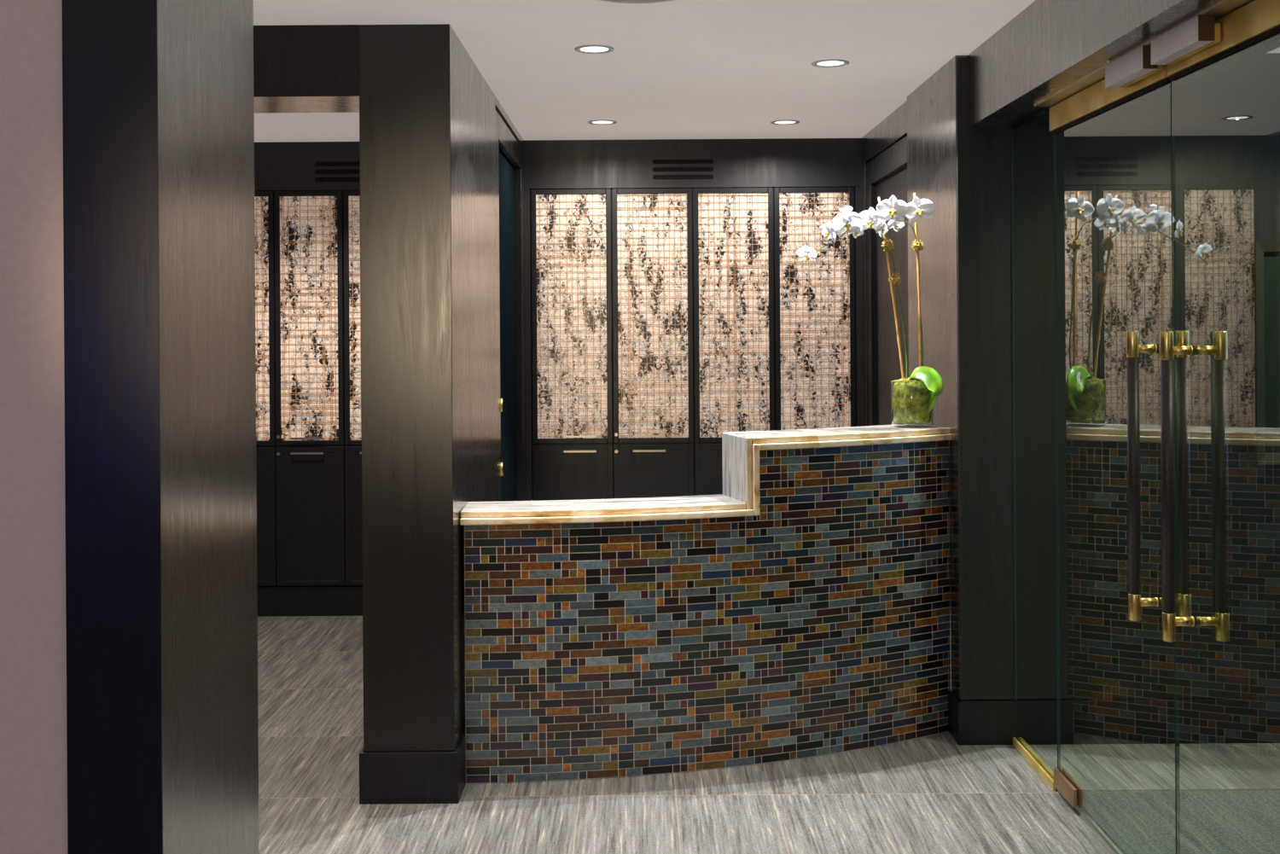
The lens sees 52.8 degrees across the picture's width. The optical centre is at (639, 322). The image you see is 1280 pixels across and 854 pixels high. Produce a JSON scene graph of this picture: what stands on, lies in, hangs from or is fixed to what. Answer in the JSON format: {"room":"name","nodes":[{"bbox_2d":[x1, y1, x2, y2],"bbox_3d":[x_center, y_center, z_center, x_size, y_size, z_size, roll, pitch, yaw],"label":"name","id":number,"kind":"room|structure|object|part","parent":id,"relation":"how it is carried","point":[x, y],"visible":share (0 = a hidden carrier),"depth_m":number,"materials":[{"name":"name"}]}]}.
{"room":"lobby","nodes":[
{"label":"lobby","id":0,"kind":"room"},
{"bbox_2d":[0,0,67,853],"bbox_3d":[-1.837,0.293,2.515,1.521,2.440,0.170,0,0,0],"label":"wall","id":1,"kind":"structure","parent":0,"point":[33,749],"depth_m":2.43,"materials":[{"name":"paint"}]},
{"bbox_2d":[61,0,259,853],"bbox_3d":[-0.988,0.287,2.715,0.179,2.440,0.605,0,0,0],"label":"column","id":2,"kind":"structure","parent":0,"point":[158,111],"depth_m":2.41,"materials":[{"name":"brown wood"}]},
{"bbox_2d":[253,24,359,113],"bbox_3d":[-2.144,-0.813,4.195,2.524,0.224,0.310,0,0,0],"label":"beam","id":3,"kind":"structure","parent":0,"point":[298,68],"depth_m":4.04,"materials":[{"name":"brown wood"}]},
{"bbox_2d":[358,23,526,749],"bbox_3d":[-0.731,0.285,5.330,0.286,2.440,2.580,0,0,0],"label":"column","id":4,"kind":"structure","parent":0,"point":[432,132],"depth_m":4.04,"materials":[{"name":"brown wood"}]},
{"bbox_2d":[359,724,465,804],"bbox_3d":[-0.723,1.421,4.723,0.310,0.168,1.394,0,0,0],"label":"baseboard","id":5,"kind":"structure","parent":4,"relation":"attached to","point":[386,776],"depth_m":4.03,"materials":[{"name":"black wood"}]},
{"bbox_2d":[498,151,517,501],"bbox_3d":[-0.608,0.367,5.938,0.056,2.265,1.025,0,0,0],"label":"door","id":6,"kind":"structure","parent":4,"relation":"in","point":[507,225],"depth_m":6.06,"materials":[{"name":"wood"}]},
{"bbox_2d":[495,104,522,148],"bbox_3d":[-0.596,-0.889,5.920,0.002,0.019,1.200,0,0,0],"label":"air vent","id":7,"kind":"object","parent":4,"relation":"in","point":[497,110],"visible":1,"depth_m":5.82,"materials":[{"name":"black metal"}]},
{"bbox_2d":[254,138,863,500],"bbox_3d":[-1.048,0.287,6.810,4.700,2.440,0.380,0,0,0],"label":"wall","id":8,"kind":"structure","parent":0,"point":[774,162],"depth_m":6.62,"materials":[{"name":"brown wood"}]},
{"bbox_2d":[314,161,360,181],"bbox_3d":[-1.515,-0.775,6.619,0.313,0.103,0.002,0,0,0],"label":"air vent","id":9,"kind":"object","parent":8,"relation":"in","point":[342,163],"visible":0.73,"depth_m":6.62,"materials":[{"name":"metal"}]},
{"bbox_2d":[652,158,713,179],"bbox_3d":[0.221,-0.787,6.619,0.313,0.103,0.002,0,0,0],"label":"air vent","id":10,"kind":"object","parent":8,"relation":"in","point":[709,160],"visible":1,"depth_m":6.62,"materials":[{"name":"metal"}]},
{"bbox_2d":[253,0,1279,142],"bbox_3d":[0.093,-0.991,2.400,7.000,0.100,9.200,0,0,0],"label":"ceiling","id":11,"kind":"structure","parent":0,"point":[676,69],"depth_m":4.56,"materials":[{"name":"paint"}]},
{"bbox_2d":[574,44,614,53],"bbox_3d":[-0.157,-0.937,4.420,0.136,0.004,0.136,0,0,0],"label":"recessed light","id":12,"kind":"object","parent":11,"relation":"in","point":[590,49],"visible":1,"depth_m":4.42,"materials":[{"name":"white"}]},
{"bbox_2d":[587,119,616,124],"bbox_3d":[-0.176,-0.936,6.030,0.136,0.004,0.136,0,0,0],"label":"recessed light","id":13,"kind":"object","parent":11,"relation":"in","point":[597,121],"visible":1,"depth_m":6.03,"materials":[{"name":"white"}]},
{"bbox_2d":[600,0,672,3],"bbox_3d":[-0.006,-0.938,3.620,0.330,0.004,0.330,0,0,0],"label":"recessed light","id":14,"kind":"object","parent":11,"relation":"in","point":[611,1],"visible":1,"depth_m":3.75,"materials":[{"name":"white"}]},
{"bbox_2d":[770,119,799,124],"bbox_3d":[0.683,-0.942,6.070,0.136,0.004,0.136,0,0,0],"label":"recessed light","id":15,"kind":"object","parent":11,"relation":"in","point":[783,121],"visible":1,"depth_m":6.07,"materials":[{"name":"white"}]},
{"bbox_2d":[811,58,849,67],"bbox_3d":[0.693,-0.943,4.690,0.136,0.004,0.136,0,0,0],"label":"recessed light","id":16,"kind":"object","parent":11,"relation":"in","point":[831,62],"visible":1,"depth_m":4.69,"materials":[{"name":"white"}]},
{"bbox_2d":[969,0,1279,127],"bbox_3d":[1.389,-0.822,1.179,0.450,0.256,6.757,0,0,0],"label":"bulkhead","id":17,"kind":"object","parent":11,"relation":"attached to","point":[1050,45],"visible":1,"depth_m":3.68,"materials":[{"name":"brown wood"}]},
{"bbox_2d":[257,616,1279,853],"bbox_3d":[0.111,1.549,2.400,7.000,0.100,9.200,0,0,0],"label":"floor","id":18,"kind":"structure","parent":0,"point":[931,794],"depth_m":4.08,"materials":[{"name":"stone"}]},
{"bbox_2d":[254,191,278,616],"bbox_3d":[-2.052,0.419,6.766,0.353,2.190,0.348,0,0,0],"label":"storage cabinet","id":19,"kind":"object","parent":18,"relation":"on","point":[264,200],"visible":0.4,"depth_m":6.62,"materials":[{"name":"paint"}]},
{"bbox_3d":[-2.055,-0.020,6.633,0.298,1.258,0.006,0,0,0],"label":"screen panel","id":20,"kind":"part","parent":19,"relation":"part of","materials":[{"name":"paper"}]},
{"bbox_3d":[-2.055,-0.020,6.630,0.350,1.309,0.020,0,0,0],"label":"door","id":21,"kind":"part","parent":19,"relation":"part of","materials":[{"name":"paint"}]},
{"bbox_3d":[-2.048,0.997,6.630,0.350,0.714,0.020,0,0,0],"label":"door","id":22,"kind":"part","parent":19,"relation":"part of","materials":[{"name":"paint"}]},
{"bbox_2d":[273,190,347,616],"bbox_3d":[-1.698,0.417,6.766,0.353,2.190,0.348,0,0,0],"label":"storage cabinet","id":23,"kind":"object","parent":18,"relation":"on","point":[308,225],"visible":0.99,"depth_m":6.62,"materials":[{"name":"paint"}]},
{"bbox_3d":[-1.705,0.594,6.606,0.168,0.010,0.028,0,0,0],"label":"handle","id":24,"kind":"part","parent":23,"relation":"part of","materials":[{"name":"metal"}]},
{"bbox_3d":[-1.704,0.670,6.606,0.168,0.010,0.028,0,0,0],"label":"handle","id":25,"kind":"part","parent":23,"relation":"part of","materials":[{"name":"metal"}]},
{"bbox_3d":[-1.701,-0.023,6.630,0.350,1.309,0.020,0,0,0],"label":"door","id":26,"kind":"part","parent":23,"relation":"part of","materials":[{"name":"paint"}]},
{"bbox_3d":[-1.701,-0.022,6.633,0.298,1.258,0.006,0,0,0],"label":"screen panel","id":27,"kind":"part","parent":23,"relation":"part of","materials":[{"name":"paper"}]},
{"bbox_3d":[-1.694,0.995,6.630,0.350,0.714,0.020,0,0,0],"label":"door","id":28,"kind":"part","parent":23,"relation":"part of","materials":[{"name":"paint"}]},
{"bbox_2d":[343,190,362,616],"bbox_3d":[-1.344,0.414,6.766,0.353,2.190,0.348,0,0,0],"label":"storage cabinet","id":29,"kind":"object","parent":18,"relation":"on","point":[351,198],"visible":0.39,"depth_m":6.62,"materials":[{"name":"paint"}]},
{"bbox_3d":[-1.347,-0.025,6.630,0.350,1.309,0.020,0,0,0],"label":"door","id":30,"kind":"part","parent":29,"relation":"part of","materials":[{"name":"paint"}]},
{"bbox_3d":[-1.340,0.992,6.630,0.350,0.714,0.020,0,0,0],"label":"door","id":31,"kind":"part","parent":29,"relation":"part of","materials":[{"name":"paint"}]},
{"bbox_3d":[-1.347,-0.025,6.633,0.298,1.258,0.006,0,0,0],"label":"screen panel","id":32,"kind":"part","parent":29,"relation":"part of","materials":[{"name":"paper"}]},
{"bbox_2d":[530,188,613,500],"bbox_3d":[-0.348,0.407,6.766,0.416,2.190,0.348,0,0,0],"label":"storage cabinet","id":33,"kind":"object","parent":18,"relation":"on","point":[572,284],"visible":0.83,"depth_m":6.63,"materials":[{"name":"paint"}]},
{"bbox_3d":[-0.351,-0.032,6.633,0.361,1.258,0.006,0,0,0],"label":"screen panel","id":34,"kind":"part","parent":33,"relation":"part of","materials":[{"name":"paper"}]},
{"bbox_3d":[-0.344,0.985,6.630,0.413,0.714,0.020,0,0,0],"label":"door","id":35,"kind":"part","parent":33,"relation":"part of","materials":[{"name":"paint"}]},
{"bbox_3d":[-0.308,0.584,6.606,0.168,0.010,0.028,0,0,0],"label":"handle","id":36,"kind":"part","parent":33,"relation":"part of","materials":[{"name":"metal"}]},
{"bbox_3d":[-0.307,0.660,6.606,0.168,0.010,0.028,0,0,0],"label":"handle","id":37,"kind":"part","parent":33,"relation":"part of","materials":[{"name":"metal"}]},
{"bbox_2d":[611,187,694,498],"bbox_3d":[0.069,0.405,6.766,0.416,2.190,0.348,0,0,0],"label":"storage cabinet","id":38,"kind":"object","parent":18,"relation":"on","point":[652,229],"visible":0.84,"depth_m":6.63,"materials":[{"name":"paint"}]},
{"bbox_3d":[0.047,0.582,6.606,0.168,0.010,0.028,0,0,0],"label":"handle","id":39,"kind":"part","parent":38,"relation":"part of","materials":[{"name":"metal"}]},
{"bbox_3d":[0.048,0.658,6.606,0.168,0.010,0.028,0,0,0],"label":"handle","id":40,"kind":"part","parent":38,"relation":"part of","materials":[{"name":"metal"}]},
{"bbox_3d":[0.066,-0.035,6.633,0.361,1.258,0.006,0,0,0],"label":"screen panel","id":41,"kind":"part","parent":38,"relation":"part of","materials":[{"name":"paper"}]},
{"bbox_3d":[0.073,0.983,6.630,0.413,0.714,0.020,0,0,0],"label":"door","id":42,"kind":"part","parent":38,"relation":"part of","materials":[{"name":"paint"}]},
{"bbox_2d":[464,440,950,784],"bbox_3d":[0.271,0.965,4.481,1.774,1.064,0.302,0,0,-16],"label":"reception desk","id":43,"kind":"object","parent":18,"relation":"on","point":[816,623],"visible":0.99,"depth_m":4.33,"materials":[{"name":"multicoloured tile"}]},
{"bbox_2d":[459,424,951,525],"bbox_3d":[0.263,0.520,4.478,1.798,0.263,0.354,0,0,-16],"label":"countertop","id":44,"kind":"structure","parent":43,"relation":"on","point":[741,497],"depth_m":4.35,"materials":[{"name":"stone"}]},
{"bbox_2d":[890,377,933,428],"bbox_3d":[1.000,0.293,4.741,0.152,0.181,0.156,0,0,0],"label":"glass vase","id":45,"kind":"object","parent":44,"relation":"on","point":[910,401],"visible":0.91,"depth_m":4.68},
{"bbox_2d":[796,192,942,413],"bbox_3d":[0.827,-0.072,4.691,0.528,0.810,0.161,0,0,0],"label":"orchid","id":46,"kind":"object","parent":45,"relation":"in","point":[854,223],"visible":1,"depth_m":4.69,"materials":[{"name":"white plant"}]},
{"bbox_3d":[0.601,-0.249,4.640,0.081,0.066,0.016,5,38,26],"label":"flower","id":47,"kind":"part","parent":46,"relation":"part of","materials":[{"name":"white plant"}]},
{"bbox_3d":[0.681,-0.329,4.652,0.019,0.075,0.092,-13,18,-31],"label":"flower","id":48,"kind":"part","parent":46,"relation":"part of","materials":[{"name":"white plant"}]},
{"bbox_3d":[0.748,-0.364,4.658,0.117,0.096,0.024,-6,25,14],"label":"flower","id":49,"kind":"part","parent":46,"relation":"part of","materials":[{"name":"white plant"}]},
{"bbox_3d":[0.782,-0.061,4.697,0.415,0.591,0.014,0,0,-15],"label":"stem","id":50,"kind":"part","parent":46,"relation":"part of","materials":[{"name":"plant"}]},
{"bbox_3d":[0.787,-0.333,4.672,0.070,0.057,0.014,23,27,-43],"label":"flower","id":51,"kind":"part","parent":46,"relation":"part of","materials":[{"name":"white plant"}]},
{"bbox_3d":[0.839,-0.375,4.678,0.110,0.090,0.022,5,25,17],"label":"flower","id":52,"kind":"part","parent":46,"relation":"part of","materials":[{"name":"white plant"}]},
{"bbox_3d":[0.885,-0.346,4.698,0.016,0.062,0.076,26,0,37],"label":"flower","id":53,"kind":"part","parent":46,"relation":"part of","materials":[{"name":"white plant"}]},
{"bbox_3d":[0.918,-0.415,4.684,0.118,0.096,0.024,3,9,14],"label":"flower","id":54,"kind":"part","parent":46,"relation":"part of","materials":[{"name":"white plant"}]},
{"bbox_3d":[0.934,-0.361,4.696,0.074,0.061,0.015,11,27,-29],"label":"flower","id":55,"kind":"part","parent":46,"relation":"part of","materials":[{"name":"white plant"}]},
{"bbox_3d":[0.890,-0.098,4.713,0.328,0.627,0.024,0,0,-15],"label":"stem","id":56,"kind":"part","parent":46,"relation":"part of","materials":[{"name":"brown plant"}]},
{"bbox_3d":[1.018,-0.416,4.710,0.113,0.092,0.023,-15,3,10],"label":"flower","id":57,"kind":"part","parent":46,"relation":"part of","materials":[{"name":"white plant"}]},
{"bbox_2d":[692,187,774,495],"bbox_3d":[0.486,0.402,6.766,0.416,2.190,0.348,0,0,0],"label":"storage cabinet","id":58,"kind":"object","parent":18,"relation":"on","point":[734,345],"visible":0.64,"depth_m":6.63,"materials":[{"name":"paint"}]},
{"bbox_3d":[0.490,0.980,6.630,0.413,0.714,0.020,0,0,0],"label":"door","id":59,"kind":"part","parent":58,"relation":"part of","materials":[{"name":"paint"}]},
{"bbox_3d":[0.483,-0.037,6.633,0.361,1.258,0.006,0,0,0],"label":"screen panel","id":60,"kind":"part","parent":58,"relation":"part of","materials":[{"name":"paper"}]},
{"bbox_2d":[773,186,855,430],"bbox_3d":[0.903,0.399,6.766,0.416,2.190,0.348,0,0,0],"label":"storage cabinet","id":61,"kind":"object","parent":18,"relation":"on","point":[815,334],"visible":0.44,"depth_m":6.63,"materials":[{"name":"paint"}]},
{"bbox_2d":[1011,108,1058,791],"bbox_3d":[1.323,0.403,4.324,0.032,2.176,0.461,0,0,0],"label":"glass sidelight","id":62,"kind":"object","parent":18,"relation":"on","point":[1035,761],"visible":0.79,"depth_m":4.53,"materials":[{"name":"clear glass"}]},
{"bbox_2d":[1049,0,1279,853],"bbox_3d":[1.323,0.399,3.175,0.159,2.160,1.829,0,0,0],"label":"door","id":63,"kind":"structure","parent":18,"relation":"on","point":[1257,22],"depth_m":3.18,"materials":[{"name":"clear glass"}]},
{"bbox_3d":[1.315,-0.644,3.639,0.034,0.074,0.900,0,0,0],"label":"rail","id":64,"kind":"part","parent":63,"relation":"part of","materials":[{"name":"gold metal"}]},
{"bbox_3d":[1.259,0.390,3.285,0.030,0.602,0.030,0,0,0],"label":"pull handle","id":65,"kind":"part","parent":63,"relation":"part of","materials":[{"name":"black metal"}]},
{"bbox_3d":[1.259,0.390,3.072,0.030,0.602,0.030,0,0,0],"label":"pull handle","id":66,"kind":"part","parent":63,"relation":"part of","materials":[{"name":"black metal"}]},
{"bbox_3d":[1.323,0.433,2.720,0.008,2.092,0.920,0,0,0],"label":"glass panel","id":67,"kind":"part","parent":63,"relation":"part of","materials":[{"name":"clear glass"}]},
{"bbox_3d":[1.387,0.389,3.285,0.030,0.602,0.030,0,0,0],"label":"pull handle","id":68,"kind":"part","parent":63,"relation":"part of","materials":[{"name":"black metal"}]},
{"bbox_3d":[1.387,0.389,3.072,0.030,0.602,0.030,0,0,0],"label":"pull handle","id":69,"kind":"part","parent":63,"relation":"part of","materials":[{"name":"black metal"}]},
{"bbox_3d":[1.315,-0.644,2.720,0.034,0.074,0.916,0,0,0],"label":"rail","id":70,"kind":"part","parent":63,"relation":"part of","materials":[{"name":"gold metal"}]},
{"bbox_2d":[1077,788,1279,853],"bbox_3d":[2.478,1.478,0.993,2.245,0.008,6.185,0,0,0],"label":"entrance mat","id":71,"kind":"object","parent":18,"relation":"on","point":[1136,821],"visible":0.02,"depth_m":3.83,"materials":[{"name":"grey carpet"}]},
{"bbox_2d":[861,55,1008,701],"bbox_3d":[1.214,0.272,5.595,0.175,2.440,2.050,0,0,0],"label":"wall","id":72,"kind":"structure","parent":0,"point":[928,118],"depth_m":4.87,"materials":[{"name":"brown wood"}]},
{"bbox_2d":[866,135,908,425],"bbox_3d":[1.172,0.341,5.969,0.040,2.291,1.114,0,0,0],"label":"door","id":73,"kind":"structure","parent":72,"relation":"in","point":[887,173],"depth_m":6.13,"materials":[{"name":"paint"}]},
{"bbox_3d":[1.180,0.302,5.969,0.020,1.980,0.894,0,0,0],"label":"panel","id":74,"kind":"part","parent":73,"relation":"part of","materials":[{"name":"paint"}]},
{"bbox_2d":[955,52,1279,700],"bbox_3d":[2.365,0.264,4.654,2.473,2.440,0.192,0,0,0],"label":"wall","id":75,"kind":"structure","parent":0,"point":[1114,198],"depth_m":4.56,"materials":[{"name":"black wood"}]},
{"bbox_2d":[948,690,1279,744],"bbox_3d":[2.366,1.407,4.623,2.487,0.154,0.154,0,0,0],"label":"baseboard","id":76,"kind":"structure","parent":75,"relation":"attached to","point":[1201,720],"depth_m":4.55,"materials":[{"name":"black wood"}]},
{"bbox_2d":[1251,241,1279,465],"bbox_3d":[2.513,0.106,4.542,0.695,0.783,0.030,0,0,0],"label":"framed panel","id":77,"kind":"object","parent":75,"relation":"attached to","point":[1265,255],"visible":1,"depth_m":4.55,"materials":[{"name":"black wood"}]},
{"bbox_3d":[2.513,0.106,4.554,0.627,0.715,0.003,0,0,0],"label":"pane","id":78,"kind":"part","parent":77,"relation":"part of","materials":[{"name":"glass"}]},
{"bbox_3d":[0.102,0.279,-2.250,7.000,2.440,0.100,0,0,0],"label":"wall","id":79,"kind":"structure","parent":0,"visible":0},
{"bbox_2d":[1105,45,1163,87],"bbox_3d":[1.268,-0.656,3.312,0.052,0.058,0.263,0,0,0],"label":"housing","id":80,"kind":"object","parent":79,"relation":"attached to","point":[1135,66],"visible":0.85,"depth_m":3.28,"materials":[{"name":"metal"}]},
{"bbox_3d":[1.287,-0.647,3.313,0.014,0.040,0.250,0,0,0],"label":"strike plate","id":81,"kind":"part","parent":80,"relation":"part of","materials":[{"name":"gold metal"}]},
{"bbox_2d":[1034,0,1254,106],"bbox_3d":[1.295,-0.689,0.945,0.090,0.008,6.290,0,0,0],"label":"trim","id":82,"kind":"structure","parent":79,"relation":"attached to","point":[1223,8],"depth_m":3.56,"materials":[{"name":"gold metal"}]},
{"bbox_2d":[1150,14,1220,64],"bbox_3d":[1.268,-0.656,3.000,0.052,0.058,0.270,0,0,0],"label":"housing","id":83,"kind":"object","parent":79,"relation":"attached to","point":[1200,32],"visible":1,"depth_m":2.95,"materials":[{"name":"metal"}]},
{"bbox_3d":[1.287,-0.647,3.002,0.014,0.040,0.257,0,0,0],"label":"strike plate","id":84,"kind":"part","parent":83,"relation":"part of","materials":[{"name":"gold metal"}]}
]}

